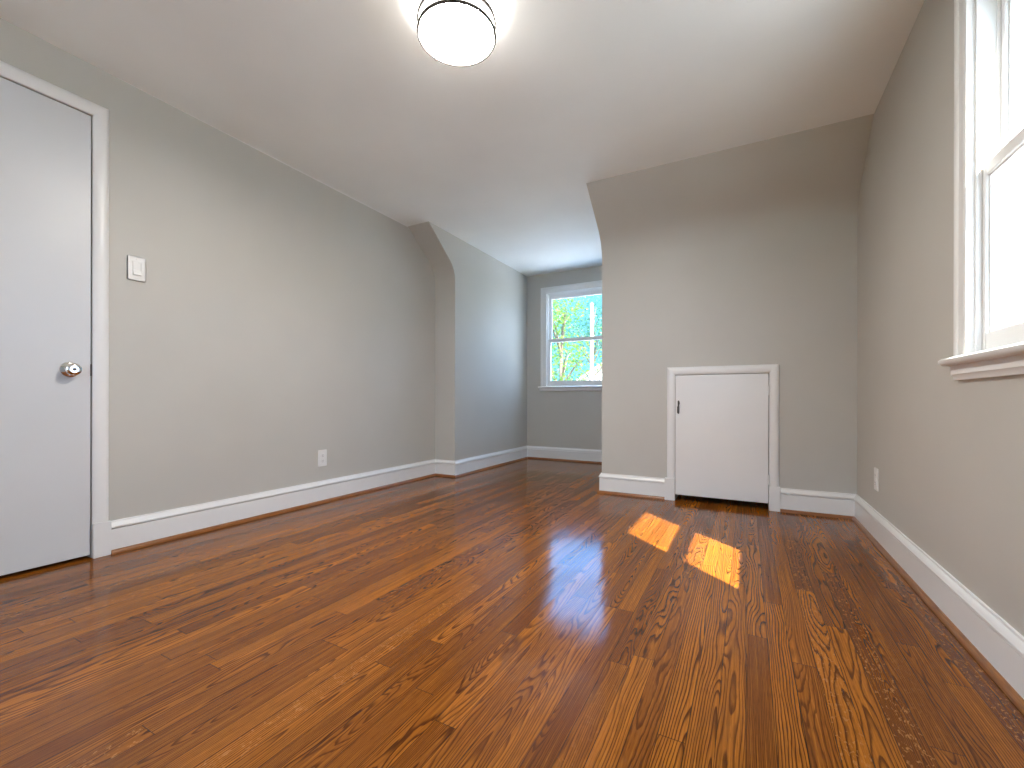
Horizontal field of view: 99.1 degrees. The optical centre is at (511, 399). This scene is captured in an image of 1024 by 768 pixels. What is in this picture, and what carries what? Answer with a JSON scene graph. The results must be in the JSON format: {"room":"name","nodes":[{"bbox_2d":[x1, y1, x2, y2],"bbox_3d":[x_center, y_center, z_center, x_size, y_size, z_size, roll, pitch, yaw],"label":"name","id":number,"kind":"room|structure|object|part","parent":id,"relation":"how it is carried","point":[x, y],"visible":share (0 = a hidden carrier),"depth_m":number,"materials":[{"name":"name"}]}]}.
{"room":"empty attic bedroom","nodes":[
{"label":"empty attic bedroom","id":0,"kind":"room"},
{"bbox_2d":[0,18,434,557],"bbox_3d":[-1.905,-0.405,2.236,0.140,2.280,4.635,0,0,28],"label":"wall","id":1,"kind":"structure","parent":0,"point":[278,318],"depth_m":2.61,"materials":[{"name":"beige paint"}]},
{"bbox_2d":[0,77,91,575],"bbox_3d":[-2.115,-0.295,1.676,0.093,2.026,0.766,0,0,28],"label":"door","id":2,"kind":"structure","parent":1,"relation":"in","point":[46,366],"depth_m":1.88,"materials":[{"name":"white wood"}]},
{"bbox_3d":[-1.955,-0.133,1.940,0.054,0.069,0.069,0,0,28],"label":"knob","id":3,"kind":"part","parent":2,"relation":"part of","materials":[{"name":"silver metal"}]},
{"bbox_2d":[0,60,110,558],"bbox_3d":[-2.114,-0.318,1.673,0.024,2.104,0.898,0,0,28],"label":"door frame","id":4,"kind":"structure","parent":1,"relation":"attached to","point":[101,524],"depth_m":2.03,"materials":[{"name":"white paint"}]},
{"bbox_2d":[127,255,145,281],"bbox_3d":[-1.858,-0.646,2.162,0.013,0.120,0.076,0,0,28],"label":"light switch","id":5,"kind":"object","parent":1,"relation":"attached to","point":[136,266],"visible":1,"depth_m":2.16,"materials":[{"name":"white plastic"}]},
{"bbox_3d":[-1.858,-0.646,2.162,0.002,0.070,0.037,0,0,28],"label":"switch frame","id":6,"kind":"part","parent":5,"relation":"part of","materials":[{"name":"white plastic"}]},
{"bbox_2d":[114,76,407,226],"bbox_3d":[-1.422,-1.541,2.975,0.007,0.007,2.093,0,0,28],"label":"caulk line","id":7,"kind":"structure","parent":1,"relation":"attached to","point":[114,76],"depth_m":2.91,"materials":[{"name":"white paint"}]},
{"bbox_2d":[111,459,434,549],"bbox_3d":[-1.323,0.658,3.155,0.019,0.155,2.464,0,0,28],"label":"baseboard","id":8,"kind":"structure","parent":1,"relation":"attached to","point":[129,531],"depth_m":2.62,"materials":[{"name":"white paint"}]},
{"bbox_2d":[111,474,435,554],"bbox_3d":[-1.315,0.726,3.142,0.015,0.019,2.448,0,0,28],"label":"trim","id":9,"kind":"structure","parent":1,"relation":"attached to","point":[144,544],"depth_m":2.62,"materials":[{"name":"brown wood"}]},
{"bbox_2d":[318,449,326,466],"bbox_3d":[-1.351,0.420,3.113,0.008,0.118,0.072,0,0,28],"label":"wall outlet","id":10,"kind":"object","parent":1,"relation":"attached to","point":[322,454],"visible":1,"depth_m":3.11,"materials":[{"name":"white plastic"}]},
{"bbox_2d":[0,0,924,276],"bbox_3d":[-0.036,-1.582,2.107,3.550,0.080,6.456,0,0,28],"label":"ceiling","id":11,"kind":"structure","parent":0,"point":[499,153],"depth_m":2.14,"materials":[{"name":"paint"}]},
{"bbox_2d":[417,0,495,66],"bbox_3d":[-0.216,-1.479,1.714,0.309,0.126,0.309,0,0,28],"label":"ceiling light","id":12,"kind":"object","parent":11,"relation":"attached to","point":[457,31],"visible":1,"depth_m":1.69,"materials":[{"name":"white glass"}]},
{"bbox_3d":[-0.216,-1.472,1.714,0.287,0.080,0.287,0,0,28],"label":"lamp shade","id":13,"kind":"part","parent":12,"relation":"part of","materials":[{"name":"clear glass"}]},
{"bbox_2d":[408,221,526,460],"bbox_3d":[-0.433,-0.403,4.728,0.375,2.280,1.933,0,0,28],"label":"wall","id":14,"kind":"structure","parent":0,"point":[481,300],"depth_m":4.43,"materials":[{"name":"beige paint"}]},
{"bbox_2d":[435,459,454,474],"bbox_3d":[-0.641,0.659,4.176,0.254,0.155,0.019,0,0,28],"label":"baseboard strip","id":15,"kind":"object","parent":14,"relation":"attached to","point":[447,467],"visible":1,"depth_m":4.17,"materials":[{"name":"white paint"}]},
{"bbox_2d":[435,473,455,477],"bbox_3d":[-0.636,0.727,4.158,0.250,0.019,0.015,0,0,28],"label":"trim","id":16,"kind":"structure","parent":14,"relation":"attached to","point":[436,474],"depth_m":4.15,"materials":[{"name":"brown wood"}]},
{"bbox_2d":[455,446,527,474],"bbox_3d":[-0.173,0.660,4.799,0.019,0.155,1.560,0,0,28],"label":"baseboard","id":17,"kind":"structure","parent":14,"relation":"attached to","point":[465,465],"depth_m":4.64,"materials":[{"name":"white paint"}]},
{"bbox_2d":[455,457,527,477],"bbox_3d":[-0.168,0.728,4.781,0.015,0.019,1.556,0,0,28],"label":"trim","id":18,"kind":"structure","parent":14,"relation":"attached to","point":[512,461],"depth_m":4.64,"materials":[{"name":"brown wood"}]},
{"bbox_2d":[0,458,1023,767],"bbox_3d":[-0.041,0.768,2.107,3.550,0.060,6.456,0,0,28],"label":"floor","id":19,"kind":"structure","parent":0,"point":[518,614],"depth_m":1.32,"materials":[{"name":"brown wood"}]},
{"bbox_2d":[527,266,601,449],"bbox_3d":[0.849,-0.401,5.216,1.422,2.280,0.140,0,0,28],"label":"wall","id":20,"kind":"structure","parent":0,"point":[562,419],"depth_m":5.31,"materials":[{"name":"beige paint"}]},
{"bbox_2d":[527,446,601,461],"bbox_3d":[0.810,0.662,5.146,1.422,0.155,0.019,0,0,28],"label":"baseboard","id":21,"kind":"structure","parent":20,"relation":"attached to","point":[532,451],"depth_m":5.23,"materials":[{"name":"white paint"}]},
{"bbox_2d":[528,457,601,463],"bbox_3d":[0.803,0.730,5.134,1.392,0.019,0.015,0,0,28],"label":"trim","id":22,"kind":"structure","parent":20,"relation":"attached to","point":[528,457],"depth_m":5.22,"materials":[{"name":"brown wood"}]},
{"bbox_2d":[538,280,601,390],"bbox_3d":[0.850,-0.732,5.218,1.076,1.273,0.236,0,0,28],"label":"window","id":23,"kind":"structure","parent":20,"relation":"in","point":[548,294],"depth_m":5.31,"materials":[{"name":"white paint"}]},
{"bbox_3d":[0.832,-0.448,5.185,0.872,0.576,0.032,0,0,28],"label":"sash","id":24,"kind":"part","parent":23,"relation":"part of","materials":[{"name":"clear glass"}]},
{"bbox_3d":[0.852,-0.995,5.220,0.872,0.587,0.032,0,0,28],"label":"sash","id":25,"kind":"part","parent":23,"relation":"part of","materials":[{"name":"clear glass"}]},
{"bbox_2d":[586,114,873,507],"bbox_3d":[1.757,-0.399,3.551,1.753,2.280,1.933,0,0,28],"label":"wall","id":26,"kind":"structure","parent":0,"point":[747,254],"depth_m":2.93,"materials":[{"name":"beige paint"}]},
{"bbox_2d":[597,490,664,499],"bbox_3d":[0.898,0.730,3.334,0.510,0.019,0.015,0,0,28],"label":"trim","id":27,"kind":"structure","parent":26,"relation":"attached to","point":[598,491],"depth_m":3.32,"materials":[{"name":"brown wood"}]},
{"bbox_2d":[599,473,664,496],"bbox_3d":[0.910,0.662,3.342,0.499,0.155,0.019,0,0,28],"label":"baseboard","id":28,"kind":"structure","parent":26,"relation":"attached to","point":[653,486],"depth_m":3.33,"materials":[{"name":"white paint"}]},
{"bbox_2d":[675,373,769,502],"bbox_3d":[1.455,0.261,3.047,0.594,0.867,0.037,0,0,28],"label":"door","id":29,"kind":"structure","parent":26,"relation":"in","point":[721,421],"depth_m":3.04,"materials":[{"name":"white paint"}]},
{"bbox_2d":[665,364,779,511],"bbox_3d":[1.449,0.254,3.050,0.726,0.974,0.024,0,0,28],"label":"door frame","id":30,"kind":"structure","parent":26,"relation":"attached to","point":[772,369],"depth_m":2.97,"materials":[{"name":"white paint"}]},
{"bbox_2d":[780,509,853,519],"bbox_3d":[1.936,0.732,2.776,0.392,0.019,0.015,0,0,28],"label":"trim","id":31,"kind":"structure","parent":26,"relation":"attached to","point":[781,510],"depth_m":2.77,"materials":[{"name":"brown wood"}]},
{"bbox_2d":[780,488,855,515],"bbox_3d":[1.948,0.664,2.784,0.406,0.155,0.019,0,0,28],"label":"baseboard","id":32,"kind":"structure","parent":26,"relation":"attached to","point":[835,503],"depth_m":2.78,"materials":[{"name":"white paint"}]},
{"bbox_2d":[857,0,1023,635],"bbox_3d":[1.099,-0.400,0.622,0.140,2.280,4.635,0,0,28],"label":"wall","id":33,"kind":"structure","parent":0,"point":[948,453],"depth_m":1.67,"materials":[{"name":"beige paint"}]},
{"bbox_2d":[874,467,878,490],"bbox_3d":[1.908,0.419,2.287,0.008,0.118,0.072,0,0,28],"label":"wall outlet","id":34,"kind":"object","parent":33,"relation":"attached to","point":[876,471],"visible":1,"depth_m":2.27,"materials":[{"name":"white plastic"}]},
{"bbox_2d":[852,516,1023,714],"bbox_3d":[1.015,0.730,0.666,0.015,0.019,4.605,0,0,28],"label":"trim","id":35,"kind":"structure","parent":33,"relation":"attached to","point":[1010,692],"depth_m":1.36,"materials":[{"name":"brown wood"}]},
{"bbox_2d":[854,494,1023,698],"bbox_3d":[1.027,0.662,0.659,0.019,0.155,4.635,0,0,28],"label":"baseboard","id":36,"kind":"structure","parent":33,"relation":"attached to","point":[1002,645],"depth_m":1.39,"materials":[{"name":"white paint"}]},
{"bbox_2d":[938,0,1023,379],"bbox_3d":[1.309,-0.685,1.010,0.238,1.247,0.842,0,0,28],"label":"window","id":37,"kind":"structure","parent":33,"relation":"in","point":[988,288],"depth_m":1.30,"materials":[{"name":"white paint"}]},
{"bbox_3d":[1.237,-0.720,1.049,0.021,1.177,0.786,0,0,28],"label":"casing","id":38,"kind":"part","parent":37,"relation":"part of","materials":[{"name":"white paint"}]},
{"bbox_3d":[1.277,-0.416,1.027,0.032,0.560,0.634,0,0,28],"label":"sash","id":39,"kind":"part","parent":37,"relation":"part of","materials":[{"name":"white paint"}]},
{"bbox_3d":[1.313,-0.947,1.008,0.032,0.571,0.634,0,0,28],"label":"sash","id":40,"kind":"part","parent":37,"relation":"part of","materials":[{"name":"white paint"}]},
{"label":"outside","id":41,"kind":"structure","parent":0,"visible":0},
{"bbox_3d":[7.092,4.101,13.214,120.000,0.300,110.000,0,0,28],"label":"ground","id":42,"kind":"structure","parent":41,"visible":0},
{"bbox_2d":[551,300,583,380],"bbox_3d":[2.089,-1.514,28.083,6.352,10.916,5.271,0,0,-17],"label":"tree","id":43,"kind":"object","parent":42,"relation":"on","point":[556,368],"visible":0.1,"depth_m":27.15,"materials":[{"name":"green plant"}]},
{"bbox_2d":[551,297,601,380],"bbox_3d":[2.114,-0.530,20.836,4.107,8.949,4.665,0,0,-4],"label":"tree","id":44,"kind":"object","parent":42,"relation":"on","point":[564,316],"visible":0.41,"depth_m":20.10,"materials":[{"name":"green plant"}]},
{"bbox_2d":[554,294,601,379],"bbox_3d":[6.558,-2.476,33.959,6.670,12.855,5.743,0,0,28],"label":"tree","id":45,"kind":"object","parent":42,"relation":"on","point":[596,327],"visible":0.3,"depth_m":34.01,"materials":[{"name":"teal plant"}]},
{"bbox_2d":[580,363,601,379],"bbox_3d":[12.604,-0.374,43.744,11.000,8.670,9.800,0,0,28],"label":"house","id":46,"kind":"structure","parent":42,"relation":"on","point":[598,366],"depth_m":41.13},
{"bbox_2d":[590,302,593,379],"bbox_3d":[2.847,0.243,15.611,0.166,7.400,0.170,0,0,28],"label":"utility pole","id":47,"kind":"object","parent":42,"relation":"on","point":[591,303],"visible":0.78,"depth_m":15.55,"materials":[{"name":"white wood"}]}
]}

